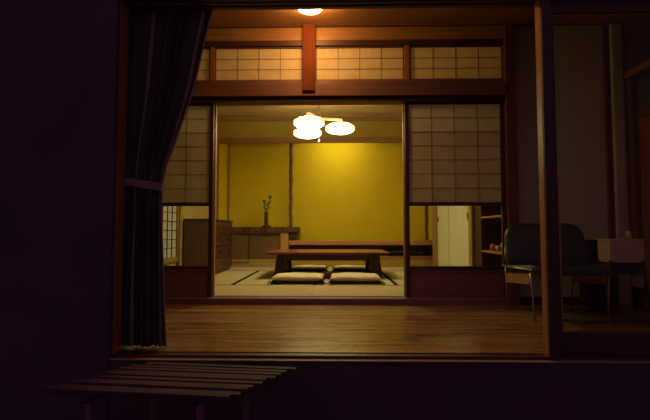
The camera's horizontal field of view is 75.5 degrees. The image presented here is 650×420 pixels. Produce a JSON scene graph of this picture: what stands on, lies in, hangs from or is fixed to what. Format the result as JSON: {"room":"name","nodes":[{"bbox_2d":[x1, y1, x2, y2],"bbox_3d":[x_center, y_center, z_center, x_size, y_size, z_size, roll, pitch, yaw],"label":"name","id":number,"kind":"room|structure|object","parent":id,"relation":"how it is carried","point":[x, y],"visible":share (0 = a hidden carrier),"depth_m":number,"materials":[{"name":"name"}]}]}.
{"room":"traditional dwelling","nodes":[
{"label":"traditional dwelling","id":0,"kind":"room"},
{"bbox_2d":[164,121,227,265],"bbox_3d":[-1.975,-0.341,6.093,0.080,2.610,4.240,0,-3,1],"label":"wall","id":1,"kind":"structure","parent":0,"point":[223,147],"depth_m":7.59,"materials":[{"name":"paint"}]},
{"bbox_2d":[162,206,178,263],"bbox_3d":[-1.945,-0.152,4.764,0.030,1.560,1.506,0,-3,1],"label":"window","id":2,"kind":"structure","parent":1,"relation":"in","point":[170,214],"depth_m":5.28,"materials":[{"name":"paper"}]},
{"bbox_2d":[162,103,216,296],"bbox_3d":[-1.513,-0.098,3.947,0.962,1.810,0.072,0,-3,1],"label":"door","id":3,"kind":"structure","parent":1,"relation":"in","point":[190,175],"depth_m":3.93,"materials":[{"name":"beige paper"}]},
{"bbox_2d":[165,296,509,304],"bbox_3d":[-0.482,0.832,3.863,4.387,0.054,0.120,0,-3,1],"label":"sill","id":4,"kind":"structure","parent":1,"relation":"attached to","point":[216,299],"depth_m":3.80,"materials":[{"name":"brown wood"}]},
{"bbox_2d":[190,96,504,105],"bbox_3d":[-0.497,-1.028,3.969,4.357,0.048,0.115,0,-3,1],"label":"lintel","id":5,"kind":"object","parent":1,"relation":"attached to","point":[351,100],"visible":0.45,"depth_m":3.91,"materials":[{"name":"brown wood"}]},
{"bbox_2d":[192,81,507,96],"bbox_3d":[-0.498,-1.115,3.941,4.357,0.124,0.100,0,-3,1],"label":"beam","id":6,"kind":"structure","parent":1,"relation":"attached to","point":[491,88],"depth_m":3.88,"materials":[{"name":"brown wood"}]},
{"bbox_2d":[302,24,314,90],"bbox_3d":[-0.148,-1.414,3.949,0.117,0.634,0.140,0,-3,1],"label":"post","id":7,"kind":"object","parent":6,"relation":"attached to","point":[308,55],"visible":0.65,"depth_m":3.88,"materials":[{"name":"orange wood"}]},
{"bbox_2d":[196,79,503,82],"bbox_3d":[-0.497,-1.195,3.965,4.357,0.039,0.060,0,-3,1],"label":"beam","id":8,"kind":"structure","parent":6,"relation":"on","point":[404,80],"depth_m":3.92,"materials":[{"name":"brown wood"}]},
{"bbox_2d":[196,47,209,80],"bbox_3d":[-1.541,-1.376,3.994,0.917,0.327,0.024,0,-3,1],"label":"window","id":9,"kind":"structure","parent":8,"relation":"on","point":[204,69],"depth_m":3.99,"materials":[{"name":"paper"}]},
{"bbox_2d":[210,47,214,80],"bbox_3d":[-1.063,-1.377,3.985,0.038,0.327,0.060,0,-3,1],"label":"post","id":10,"kind":"object","parent":8,"relation":"on","point":[212,49],"visible":0.72,"depth_m":3.96,"materials":[{"name":"brown wood"}]},
{"bbox_2d":[214,47,302,80],"bbox_3d":[-0.625,-1.377,3.976,0.838,0.327,0.024,0,-3,1],"label":"window","id":11,"kind":"structure","parent":8,"relation":"on","point":[231,63],"depth_m":3.98,"materials":[{"name":"paper"}]},
{"bbox_2d":[315,46,403,79],"bbox_3d":[0.327,-1.378,3.958,0.833,0.327,0.024,0,-3,1],"label":"window","id":12,"kind":"structure","parent":8,"relation":"on","point":[331,62],"depth_m":3.96,"materials":[{"name":"paper"}]},
{"bbox_2d":[404,45,409,78],"bbox_3d":[0.767,-1.379,3.950,0.047,0.327,0.060,0,-3,1],"label":"post","id":13,"kind":"object","parent":8,"relation":"on","point":[406,47],"visible":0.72,"depth_m":3.92,"materials":[{"name":"brown wood"}]},
{"bbox_2d":[409,45,502,78],"bbox_3d":[1.226,-1.379,3.941,0.871,0.327,0.024,0,-3,1],"label":"window","id":14,"kind":"structure","parent":8,"relation":"attached to","point":[448,61],"depth_m":3.94,"materials":[{"name":"paper"}]},
{"bbox_2d":[204,38,503,47],"bbox_3d":[-0.497,-1.567,3.986,4.357,0.053,0.075,0,-3,1],"label":"beam","id":15,"kind":"structure","parent":1,"relation":"attached to","point":[388,42],"depth_m":3.94,"materials":[{"name":"brown wood"}]},
{"bbox_2d":[205,26,501,40],"bbox_3d":[-0.497,-1.659,3.997,4.357,0.131,0.042,0,-3,1],"label":"board","id":16,"kind":"object","parent":15,"relation":"on","point":[452,32],"visible":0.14,"depth_m":3.96,"materials":[{"name":"brown wood"}]},
{"bbox_2d":[218,121,401,137],"bbox_3d":[0.046,-1.435,7.482,3.910,0.286,0.038,0,-3,1],"label":"wall","id":17,"kind":"structure","parent":0,"point":[276,128],"depth_m":7.48,"materials":[{"name":"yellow paint"}]},
{"bbox_2d":[218,137,402,143],"bbox_3d":[0.046,-1.243,7.472,3.910,0.098,0.060,0,-3,1],"label":"beam","id":18,"kind":"structure","parent":17,"relation":"attached to","point":[229,140],"depth_m":7.45,"materials":[{"name":"brown wood"}]},
{"bbox_2d":[0,0,649,419],"bbox_3d":[-0.956,0.021,2.330,10.000,2.412,0.120,0,-3,1],"label":"wall","id":19,"kind":"structure","parent":0,"point":[59,59],"depth_m":2.25,"materials":[{"name":"paint"}]},
{"bbox_2d":[121,0,534,10],"bbox_3d":[0.045,-1.208,2.403,8.000,0.050,0.140,0,-3,1],"label":"lintel","id":20,"kind":"object","parent":19,"relation":"attached to","point":[124,1],"visible":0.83,"depth_m":2.42,"materials":[{"name":"brown wood"}]},
{"bbox_2d":[125,0,535,5],"bbox_3d":[1.448,-1.181,2.364,5.191,0.008,0.008,0,-3,1],"label":"strip","id":21,"kind":"object","parent":20,"relation":"attached to","point":[441,1],"visible":1,"depth_m":2.39,"materials":[{"name":"brown wood"}]},
{"bbox_2d":[128,3,533,9],"bbox_3d":[1.449,-1.179,2.404,5.191,0.008,0.008,0,-3,1],"label":"strip","id":22,"kind":"object","parent":20,"relation":"attached to","point":[519,4],"visible":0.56,"depth_m":2.43,"materials":[{"name":"brown wood"}]},
{"bbox_2d":[550,0,649,354],"bbox_3d":[1.919,-0.203,2.317,1.351,1.967,0.036,0,-3,1],"label":"door","id":23,"kind":"structure","parent":20,"relation":"attached to","point":[570,342],"depth_m":2.28,"materials":[{"name":"brown wood"}]},
{"bbox_3d":[-0.006,-1.238,2.473,2.452,0.019,0.020,0,-3,1],"label":"rail","id":24,"kind":"object","parent":20,"relation":"attached to","visible":0},
{"bbox_2d":[121,9,212,346],"bbox_3d":[-0.932,-0.225,2.430,0.550,2.001,0.102,0,-3,1],"label":"curtain","id":25,"kind":"object","parent":24,"relation":"hanging from","point":[165,48],"visible":0.9,"depth_m":2.44,"materials":[{"name":"fabric"}]},
{"bbox_2d":[109,358,649,363],"bbox_3d":[1.397,0.798,2.208,5.291,0.005,0.035,0,-3,1],"label":"sill","id":26,"kind":"structure","parent":19,"relation":"on","point":[141,359],"depth_m":2.22,"materials":[{"name":"brown wood"}]},
{"bbox_2d":[540,0,559,360],"bbox_3d":[1.216,-0.195,2.274,0.050,1.987,0.012,0,-3,1],"label":"post","id":27,"kind":"object","parent":26,"relation":"on","point":[551,241],"visible":1,"depth_m":2.27,"materials":[{"name":"brown wood"}]},
{"bbox_2d":[112,352,649,360],"bbox_3d":[1.398,0.793,2.252,5.291,0.021,0.049,0,-3,1],"label":"sill","id":28,"kind":"structure","parent":19,"relation":"on","point":[118,354],"depth_m":2.26,"materials":[{"name":"brown wood"}]},
{"bbox_2d":[112,1,128,354],"bbox_3d":[-1.177,-0.190,2.368,0.060,1.987,0.085,0,-3,1],"label":"post","id":29,"kind":"object","parent":28,"relation":"on","point":[124,17],"visible":0.37,"depth_m":2.36,"materials":[{"name":"brown wood"}]},
{"bbox_2d":[534,0,548,356],"bbox_3d":[1.216,-0.193,2.310,0.052,1.987,0.060,0,-3,1],"label":"post","id":30,"kind":"object","parent":28,"relation":"on","point":[537,3],"visible":0.54,"depth_m":2.31,"materials":[{"name":"brown wood"}]},
{"bbox_2d":[229,143,429,248],"bbox_3d":[0.080,-0.238,8.152,4.150,2.610,0.060,0,-3,1],"label":"wall","id":31,"kind":"structure","parent":0,"point":[341,191],"depth_m":8.13,"materials":[{"name":"paint"}]},
{"bbox_2d":[227,144,229,219],"bbox_3d":[-1.873,-0.560,8.155,0.045,1.794,0.040,0,-3,1],"label":"pillar","id":32,"kind":"structure","parent":31,"relation":"attached to","point":[228,152],"depth_m":8.14,"materials":[{"name":"brown wood"}]},
{"bbox_2d":[232,259,432,265],"bbox_3d":[0.046,0.947,7.362,3.910,0.164,0.040,0,-3,1],"label":"wall","id":33,"kind":"structure","parent":0,"point":[383,262],"depth_m":7.34,"materials":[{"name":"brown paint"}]},
{"bbox_2d":[209,23,533,121],"bbox_3d":[0.140,-1.671,6.135,4.350,0.050,4.310,0,-3,1],"label":"ceiling","id":34,"kind":"structure","parent":0,"point":[295,110],"depth_m":6.92,"materials":[{"name":"brown wood"}]},
{"bbox_2d":[217,105,401,107],"bbox_3d":[-0.002,-1.613,6.535,3.850,0.025,0.030,0,-3,1],"label":"batten","id":35,"kind":"object","parent":34,"relation":"attached to","point":[292,106],"visible":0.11,"depth_m":6.53,"materials":[{"name":"brown wood"}]},
{"bbox_2d":[217,114,401,116],"bbox_3d":[0.008,-1.587,7.054,3.850,0.025,0.030,0,-3,1],"label":"batten","id":36,"kind":"object","parent":34,"relation":"attached to","point":[341,114],"visible":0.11,"depth_m":7.05,"materials":[{"name":"brown wood"}]},
{"bbox_2d":[294,105,354,142],"bbox_3d":[-0.025,-1.287,5.713,0.857,0.756,0.958,0,-3,1],"label":"pendant lamp","id":37,"kind":"object","parent":34,"relation":"hanging from","point":[307,126],"visible":0.97,"depth_m":5.59,"materials":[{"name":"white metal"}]},
{"bbox_2d":[118,304,649,354],"bbox_3d":[0.328,0.839,3.071,6.038,0.040,1.550,0,-3,1],"label":"floor","id":38,"kind":"structure","parent":0,"point":[190,328],"depth_m":2.87,"materials":[{"name":"brown wood"}]},
{"bbox_2d":[502,23,520,305],"bbox_3d":[1.706,-0.434,3.880,0.091,2.585,0.130,0,-3,1],"label":"pillar","id":39,"kind":"structure","parent":38,"relation":"on","point":[508,29],"depth_m":3.83,"materials":[{"name":"brown wood"}]},
{"bbox_2d":[502,223,611,322],"bbox_3d":[1.829,0.467,3.334,0.676,0.731,0.572,0,-3,1],"label":"lounge chair","id":40,"kind":"object","parent":38,"relation":"on","point":[522,251],"visible":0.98,"depth_m":3.47,"materials":[{"name":"leather"}]},
{"bbox_2d":[558,197,563,330],"bbox_3d":[1.318,0.355,2.350,0.014,0.855,0.014,0,-3,1],"label":"bar","id":41,"kind":"object","parent":38,"relation":"on","point":[558,197],"visible":0.41,"depth_m":2.35,"materials":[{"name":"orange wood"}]},
{"bbox_2d":[608,23,631,304],"bbox_3d":[2.693,-0.437,3.841,0.108,2.586,0.050,0,-3,1],"label":"pillar","id":42,"kind":"structure","parent":38,"relation":"on","point":[616,77],"depth_m":3.83,"materials":[{"name":"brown dark wood"}]},
{"bbox_2d":[594,239,649,312],"bbox_3d":[2.380,0.534,3.373,0.345,0.602,0.188,0,-3,1],"label":"side table","id":43,"kind":"object","parent":38,"relation":"on","point":[622,256],"visible":0.91,"depth_m":3.31,"materials":[{"name":"wood"}]},
{"bbox_2d":[600,262,640,274],"bbox_3d":[2.370,0.468,3.376,0.248,0.095,0.120,0,-3,1],"label":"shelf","id":44,"kind":"object","parent":43,"relation":"attached to","point":[617,268],"depth_m":3.32,"materials":[{"name":"brown wood"}]},
{"bbox_2d":[625,231,631,238],"bbox_3d":[2.450,0.202,3.388,0.046,0.062,0.046,0,-3,1],"label":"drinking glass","id":45,"kind":"object","parent":43,"relation":"on","point":[628,234],"visible":1,"depth_m":3.37,"materials":[{"name":"glass"}]},
{"bbox_2d":[379,255,432,255],"bbox_3d":[0.687,0.850,7.721,2.641,0.045,0.670,0,-3,1],"label":"floor","id":46,"kind":"structure","parent":0,"point":[379,255],"depth_m":7.57,"materials":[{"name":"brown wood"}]},
{"bbox_2d":[289,240,432,254],"bbox_3d":[0.683,0.681,7.534,2.636,0.275,0.400,0,-3,1],"label":"shelf","id":47,"kind":"object","parent":46,"relation":"on","point":[425,246],"visible":0.52,"depth_m":7.68,"materials":[{"name":"brown wood"}]},
{"bbox_2d":[425,206,428,239],"bbox_3d":[1.804,-0.288,7.486,0.053,1.656,0.050,0,-3,1],"label":"post","id":48,"kind":"object","parent":47,"relation":"on","point":[426,207],"visible":0.2,"depth_m":7.43,"materials":[{"name":"brown wood"}]},
{"bbox_2d":[380,256,432,259],"bbox_3d":[0.680,0.835,7.356,2.641,0.060,0.060,0,-3,1],"label":"board","id":49,"kind":"object","parent":46,"relation":"attached to","point":[381,257],"depth_m":7.31,"materials":[{"name":"brown wood"}]},
{"bbox_2d":[389,249,423,255],"bbox_3d":[1.419,0.756,7.458,0.687,0.123,0.129,0,-3,1],"label":"driftwood","id":50,"kind":"object","parent":46,"relation":"on","point":[399,251],"visible":0.73,"depth_m":7.43,"materials":[{"name":"brown wood"}]},
{"bbox_2d":[209,7,633,25],"bbox_3d":[0.327,-1.791,3.123,6.038,0.050,1.590,0,-3,1],"label":"ceiling","id":51,"kind":"structure","parent":0,"point":[511,14],"depth_m":3.78,"materials":[{"name":"brown wood"}]},
{"bbox_2d":[299,9,321,14],"bbox_3d":[-0.125,-1.688,3.492,0.216,0.119,0.216,0,-3,1],"label":"ceiling lamp","id":52,"kind":"object","parent":51,"relation":"attached to","point":[311,11],"visible":0.4,"depth_m":3.50,"materials":[{"name":"beige glass"}]},
{"bbox_2d":[430,206,431,239],"bbox_3d":[2.037,-0.261,7.695,0.060,2.610,0.880,0,-3,1],"label":"wall","id":53,"kind":"structure","parent":0,"point":[430,206],"depth_m":7.97,"materials":[{"name":"paint"}]},
{"bbox_2d":[402,102,507,297],"bbox_3d":[1.196,-0.100,3.896,0.930,1.810,0.072,0,-3,1],"label":"door","id":54,"kind":"structure","parent":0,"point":[454,152],"depth_m":3.89,"materials":[{"name":"beige paper"}]},
{"bbox_2d":[515,25,649,304],"bbox_3d":[2.537,-0.434,3.899,1.570,2.586,0.060,0,-3,1],"label":"wall","id":55,"kind":"structure","parent":0,"point":[579,94],"depth_m":3.89,"materials":[{"name":"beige paint"}]},
{"bbox_2d":[208,23,622,28],"bbox_3d":[0.043,-1.725,3.971,5.439,0.002,0.081,0,-3,1],"label":"beam","id":56,"kind":"structure","parent":55,"relation":"attached to","point":[554,24],"depth_m":3.93,"materials":[{"name":"brown wood"}]},
{"bbox_2d":[521,297,617,304],"bbox_3d":[2.257,0.821,3.807,1.010,0.070,0.010,0,-3,1],"label":"baseboard","id":57,"kind":"structure","parent":55,"relation":"attached to","point":[524,300],"depth_m":3.80,"materials":[{"name":"brown wood"}]},
{"bbox_2d":[601,24,616,304],"bbox_3d":[2.603,-0.436,3.853,0.036,2.586,0.030,0,-3,1],"label":"batten","id":58,"kind":"object","parent":55,"relation":"attached to","point":[604,26],"visible":0.92,"depth_m":3.85,"materials":[{"name":"brown wood"}]},
{"bbox_2d":[624,15,649,71],"bbox_3d":[2.780,-1.521,3.323,0.060,0.470,1.090,0,-3,1],"label":"wall","id":59,"kind":"structure","parent":0,"point":[637,28],"depth_m":3.72,"materials":[{"name":"brown wood"}]},
{"bbox_2d":[624,59,649,306],"bbox_3d":[2.777,-0.230,3.258,0.085,2.115,1.090,0,-3,1],"label":"door frame","id":60,"kind":"structure","parent":59,"relation":"attached to","point":[631,83],"depth_m":3.76,"materials":[{"name":"brown wood"}]},
{"bbox_3d":[-0.067,0.969,5.641,3.950,0.048,3.580,0,-3,1],"label":"floor","id":61,"kind":"structure","parent":0,"visible":0},
{"bbox_2d":[217,143,219,218],"bbox_3d":[-1.899,-0.081,7.446,0.020,2.225,0.090,0,-3,1],"label":"pillar","id":62,"kind":"structure","parent":61,"relation":"on","point":[218,144],"depth_m":7.45,"materials":[{"name":"brown wood"}]},
{"bbox_2d":[215,271,256,284],"bbox_3d":[-1.489,0.917,5.633,0.904,0.051,1.712,0,-3,1],"label":"mat","id":63,"kind":"object","parent":61,"relation":"on","point":[225,277],"visible":0.4,"depth_m":5.65,"materials":[{"name":"beige wicker"}]},
{"bbox_2d":[176,206,182,265],"bbox_3d":[-1.920,-0.042,5.556,0.050,1.858,0.086,0,-3,1],"label":"pillar","id":64,"kind":"structure","parent":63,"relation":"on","point":[179,262],"depth_m":5.51,"materials":[{"name":"brown wood"}]},
{"bbox_2d":[183,219,233,273],"bbox_3d":[-1.695,0.533,6.235,0.432,0.775,1.100,0,-3,1],"label":"chest","id":65,"kind":"object","parent":63,"relation":"on","point":[195,249],"visible":0.84,"depth_m":5.71,"materials":[{"name":"brown wood"}]},
{"bbox_2d":[231,232,280,265],"bbox_3d":[-1.297,0.698,7.656,1.074,0.590,0.570,0,-3,1],"label":"base cabinet","id":66,"kind":"object","parent":61,"relation":"on","point":[245,245],"visible":0.52,"depth_m":7.40,"materials":[{"name":"brown wood"}]},
{"bbox_2d":[232,227,300,237],"bbox_3d":[-1.135,0.414,7.699,1.387,0.198,0.766,0,-3,1],"label":"countertop","id":67,"kind":"structure","parent":66,"relation":"on","point":[293,231],"depth_m":7.34,"materials":[{"name":"brown wood"}]},
{"bbox_2d":[289,143,292,226],"bbox_3d":[-0.618,-0.464,7.616,0.077,1.547,0.076,-2,-3,29],"label":"post","id":68,"kind":"object","parent":67,"relation":"on","point":[290,144],"visible":0.98,"depth_m":7.59,"materials":[{"name":"brown wood"}]},
{"bbox_3d":[-1.054,0.289,7.536,0.170,0.034,0.170,0,-3,1],"label":"stand","id":69,"kind":"object","parent":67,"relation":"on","visible":0},
{"bbox_2d":[264,212,268,224],"bbox_3d":[-1.054,0.151,7.543,0.082,0.240,0.082,0,-3,1],"label":"flower vase","id":70,"kind":"object","parent":69,"relation":"on","point":[265,213],"visible":0.94,"depth_m":7.51,"materials":[{"name":"ceramic"}]},
{"bbox_2d":[261,195,271,211],"bbox_3d":[-1.048,-0.031,7.562,0.195,0.476,0.114,1,-3,-12],"label":"flower arrangement","id":71,"kind":"object","parent":70,"relation":"in","point":[269,196],"visible":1,"depth_m":7.55,"materials":[{"name":"green plant"}]},
{"bbox_2d":[226,266,292,270],"bbox_3d":[-0.999,0.979,6.870,1.837,0.051,0.777,0,-3,1],"label":"mat","id":72,"kind":"object","parent":61,"relation":"on","point":[232,268],"visible":0.24,"depth_m":6.85,"materials":[{"name":"beige wicker"}]},
{"bbox_2d":[292,265,328,271],"bbox_3d":[-0.241,0.900,6.529,0.591,0.072,0.509,0,-3,1],"label":"floor cushion","id":73,"kind":"object","parent":72,"relation":"on","point":[297,267],"visible":0.97,"depth_m":6.32,"materials":[{"name":"fabric"}]},
{"bbox_2d":[215,285,313,296],"bbox_3d":[-1.047,0.853,4.352,1.837,0.051,0.830,0,-3,1],"label":"mat","id":74,"kind":"object","parent":61,"relation":"on","point":[220,290],"visible":0.45,"depth_m":4.32,"materials":[{"name":"beige wicker"}]},
{"bbox_2d":[233,271,318,284],"bbox_3d":[-0.569,0.916,5.616,0.930,0.051,1.712,0,-3,1],"label":"mat","id":75,"kind":"object","parent":61,"relation":"on","point":[259,277],"visible":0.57,"depth_m":5.19,"materials":[{"name":"beige wicker"}]},
{"bbox_2d":[267,272,326,283],"bbox_3d":[-0.319,0.813,5.053,0.681,0.099,0.529,0,-3,1],"label":"floor cushion","id":76,"kind":"object","parent":75,"relation":"on","point":[293,277],"visible":1,"depth_m":4.84,"materials":[{"name":"fabric"}]},
{"bbox_2d":[265,249,388,277],"bbox_3d":[0.033,0.735,5.841,1.598,0.335,0.980,0,-3,1],"label":"table","id":77,"kind":"object","parent":75,"relation":"on","point":[284,259],"visible":0.89,"depth_m":5.47,"materials":[{"name":"brown wood"}]},
{"bbox_2d":[315,271,395,284],"bbox_3d":[0.362,0.915,5.598,0.927,0.051,1.712,0,-3,1],"label":"mat","id":78,"kind":"object","parent":61,"relation":"on","point":[385,279],"visible":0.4,"depth_m":5.19,"materials":[{"name":"beige wicker"}]},
{"bbox_2d":[332,265,364,271],"bbox_3d":[0.398,0.899,6.517,0.591,0.072,0.509,0,-3,1],"label":"floor cushion","id":79,"kind":"object","parent":78,"relation":"on","point":[338,267],"visible":0.88,"depth_m":6.31,"materials":[{"name":"fabric"}]},
{"bbox_2d":[327,272,384,283],"bbox_3d":[0.361,0.812,5.040,0.666,0.099,0.529,0,-3,1],"label":"floor cushion","id":80,"kind":"object","parent":78,"relation":"on","point":[350,277],"visible":1,"depth_m":4.83,"materials":[{"name":"fabric"}]},
{"bbox_2d":[311,285,403,296],"bbox_3d":[0.813,0.851,4.317,1.877,0.051,0.830,0,-3,1],"label":"mat","id":81,"kind":"object","parent":61,"relation":"on","point":[318,290],"visible":0.45,"depth_m":4.25,"materials":[{"name":"beige wicker"}]},
{"bbox_2d":[326,266,403,270],"bbox_3d":[0.861,0.977,6.835,1.877,0.051,0.777,0,-3,1],"label":"mat","id":82,"kind":"object","parent":61,"relation":"on","point":[383,268],"visible":0.02,"depth_m":6.85,"materials":[{"name":"beige wicker"}]},
{"bbox_2d":[382,271,403,284],"bbox_3d":[1.302,0.914,5.580,0.947,0.051,1.712,0,-3,1],"label":"mat","id":83,"kind":"object","parent":61,"relation":"on","point":[397,277],"visible":0.24,"depth_m":5.65,"materials":[{"name":"beige wicker"}]},
{"bbox_2d":[432,206,437,265],"bbox_3d":[1.890,-0.262,7.074,0.130,2.550,0.220,0,-3,1],"label":"pillar","id":84,"kind":"structure","parent":61,"relation":"on","point":[434,208],"depth_m":6.99,"materials":[{"name":"brown wood"}]},
{"bbox_2d":[468,206,474,265],"bbox_3d":[1.819,0.013,5.165,0.080,1.810,0.120,0,-3,1],"label":"pillar","id":85,"kind":"structure","parent":61,"relation":"on","point":[470,208],"depth_m":5.10,"materials":[{"name":"brown wood"}]},
{"bbox_3d":[0.015,0.999,7.285,3.850,0.053,0.090,0,-3,1],"label":"board","id":86,"kind":"object","parent":61,"relation":"on","visible":0},
{"bbox_2d":[281,232,288,248],"bbox_3d":[-0.702,0.683,7.370,0.123,0.592,0.080,0,-3,1],"label":"post","id":87,"kind":"object","parent":86,"relation":"on","point":[284,235],"visible":0.51,"depth_m":7.34,"materials":[{"name":"orange wood"}]},
{"bbox_3d":[-0.025,1.068,-1.360,18.000,0.050,7.390,0,-3,1],"label":"ground","id":88,"kind":"structure","parent":0,"visible":0},
{"bbox_2d":[42,362,296,419],"bbox_3d":[-0.679,0.989,1.935,1.069,0.438,0.459,0,-3,1],"label":"slatted bench","id":89,"kind":"object","parent":88,"relation":"on","point":[200,383],"visible":1,"depth_m":1.89,"materials":[{"name":"brown wood"}]},
{"bbox_3d":[1.875,-1.278,6.072,0.080,0.740,4.230,0,-3,1],"label":"wall","id":90,"kind":"structure","parent":0,"visible":0},
{"bbox_3d":[1.829,-0.907,5.491,0.110,0.060,3.106,0,-3,1],"label":"beam","id":91,"kind":"structure","parent":90,"relation":"attached to","visible":0},
{"bbox_2d":[437,206,448,265],"bbox_3d":[1.857,0.057,6.553,0.029,1.760,0.788,0,-3,1],"label":"door","id":92,"kind":"structure","parent":91,"relation":"attached to","point":[442,211],"depth_m":6.58,"materials":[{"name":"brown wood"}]},
{"bbox_2d":[448,206,468,265],"bbox_3d":[1.816,0.015,5.703,0.029,1.760,0.955,0,-3,1],"label":"door","id":93,"kind":"structure","parent":91,"relation":"attached to","point":[457,215],"depth_m":5.69,"materials":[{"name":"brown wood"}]},
{"bbox_3d":[2.765,-0.503,2.496,0.060,2.585,0.460,0,-3,1],"label":"wall","id":94,"kind":"structure","parent":0,"visible":0},
{"bbox_2d":[637,105,649,306],"bbox_3d":[2.817,-0.051,3.239,0.045,1.755,1.010,0,-3,1],"label":"door","id":95,"kind":"structure","parent":94,"relation":"in","point":[643,113],"depth_m":3.68,"materials":[{"name":"red wood"}]},
{"bbox_3d":[2.064,0.984,5.950,0.300,0.048,4.140,0,-3,1],"label":"floor","id":96,"kind":"structure","parent":0,"visible":0},
{"bbox_2d":[474,206,501,265],"bbox_3d":[1.957,-0.038,4.548,0.320,1.750,1.113,0,-3,1],"label":"bookcase","id":97,"kind":"object","parent":96,"relation":"on","point":[487,219],"visible":0.12,"depth_m":4.86,"materials":[{"name":"brown wood"}]},
{"bbox_2d":[490,244,494,250],"bbox_3d":[1.870,0.416,4.679,0.056,0.076,0.056,0,-3,1],"label":"glass jar","id":98,"kind":"object","parent":97,"relation":"on","point":[492,246],"visible":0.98,"depth_m":4.66,"materials":[{"name":"orange glass"}]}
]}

